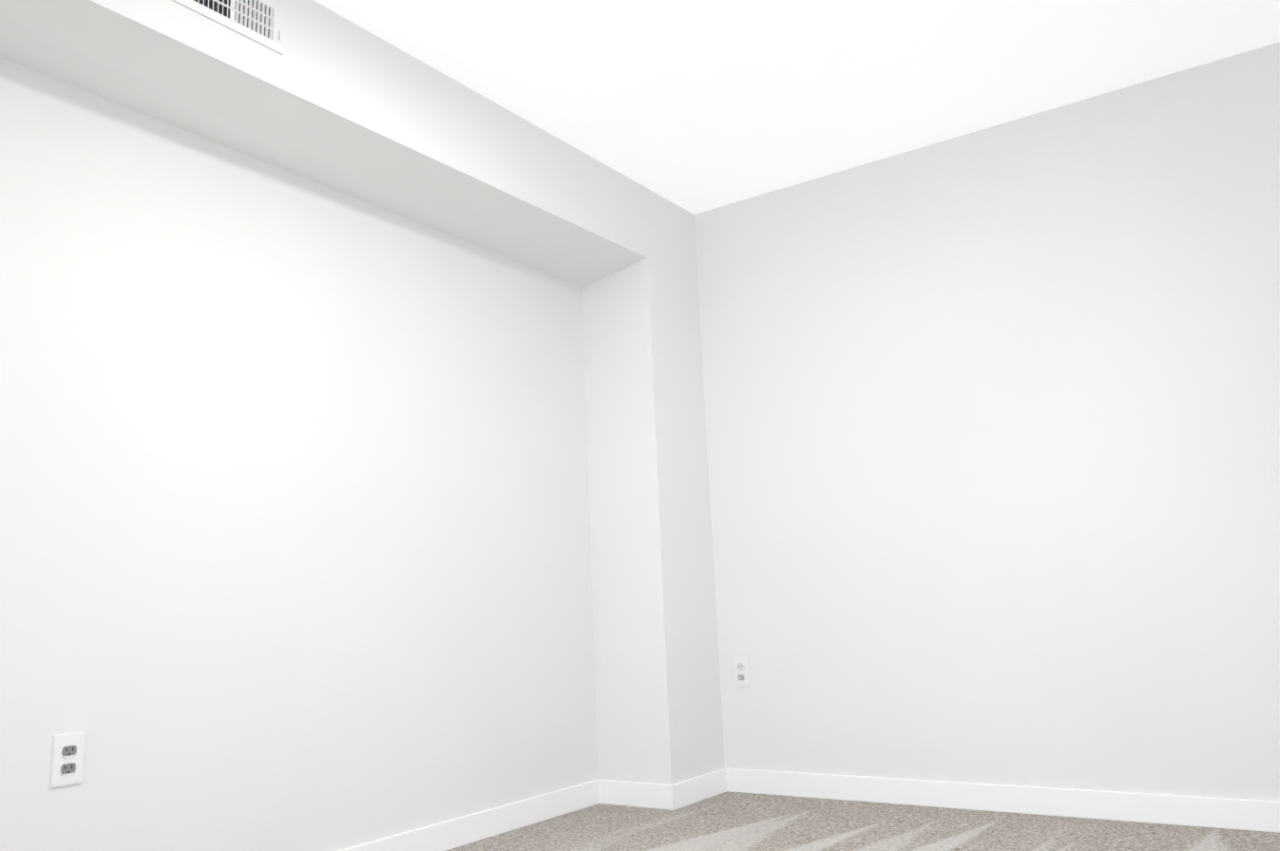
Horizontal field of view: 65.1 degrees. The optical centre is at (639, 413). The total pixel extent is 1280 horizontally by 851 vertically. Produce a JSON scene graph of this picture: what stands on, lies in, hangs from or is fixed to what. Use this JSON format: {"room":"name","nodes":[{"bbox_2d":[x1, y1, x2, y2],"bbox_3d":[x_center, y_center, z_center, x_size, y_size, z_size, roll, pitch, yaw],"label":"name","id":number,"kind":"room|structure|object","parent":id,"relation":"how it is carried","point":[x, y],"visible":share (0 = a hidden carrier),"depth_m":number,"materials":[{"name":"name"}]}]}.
{"room":"empty room","nodes":[
{"label":"empty room","id":0,"kind":"room"},
{"bbox_2d":[0,57,598,850],"bbox_3d":[-1.358,0.060,2.571,0.140,2.440,5.238,-10,-13,33],"label":"wall","id":1,"kind":"structure","parent":0,"point":[295,536],"depth_m":2.84,"materials":[{"name":"paint"}]},
{"bbox_2d":[49,732,85,788],"bbox_3d":[-1.316,0.797,2.308,0.008,0.114,0.070,-10,-13,33],"label":"electrical outlet","id":2,"kind":"object","parent":1,"relation":"attached to","point":[67,759],"visible":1,"depth_m":2.30,"materials":[{"name":"white plastic"}]},
{"bbox_2d":[0,0,725,784],"bbox_3d":[-1.161,0.026,2.440,0.339,2.440,4.638,-10,-13,33],"label":"column","id":3,"kind":"structure","parent":0,"point":[330,98],"depth_m":3.74,"materials":[{"name":"paint"}]},
{"bbox_2d":[171,0,284,55],"bbox_3d":[-1.049,-1.054,2.570,0.015,0.144,0.315,-10,-13,33],"label":"air vent","id":4,"kind":"object","parent":3,"relation":"in","point":[260,22],"visible":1,"depth_m":2.61,"materials":[{"name":"white metal"}]},
{"bbox_2d":[337,768,1279,850],"bbox_3d":[-0.088,1.003,1.533,2.824,0.088,4.638,-10,-13,33],"label":"baseboard","id":5,"kind":"structure","parent":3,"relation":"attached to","point":[1243,814],"depth_m":3.43,"materials":[{"name":"white paint"}]},
{"bbox_2d":[313,0,1279,214],"bbox_3d":[-0.178,-1.408,1.989,3.460,0.120,5.238,-10,-13,33],"label":"ceiling","id":6,"kind":"structure","parent":0,"point":[695,106],"depth_m":3.27,"materials":[{"name":"paint"}]},
{"bbox_2d":[446,791,1279,850],"bbox_3d":[-0.069,1.103,1.504,3.460,0.120,5.238,-10,-13,33],"label":"floor","id":7,"kind":"structure","parent":0,"point":[727,821],"depth_m":3.22,"materials":[{"name":"beige carpet"}]},
{"bbox_2d":[693,41,1279,802],"bbox_3d":[1.230,0.164,3.690,3.460,2.440,0.140,-10,-13,33],"label":"wall","id":8,"kind":"structure","parent":0,"point":[992,416],"depth_m":3.54,"materials":[{"name":"paint"}]},
{"bbox_2d":[732,657,750,687],"bbox_3d":[0.407,1.038,4.029,0.070,0.114,0.008,-10,-13,33],"label":"electrical outlet","id":9,"kind":"object","parent":8,"relation":"attached to","point":[741,673],"visible":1,"depth_m":4.03,"materials":[{"name":"white plastic"}]}
]}

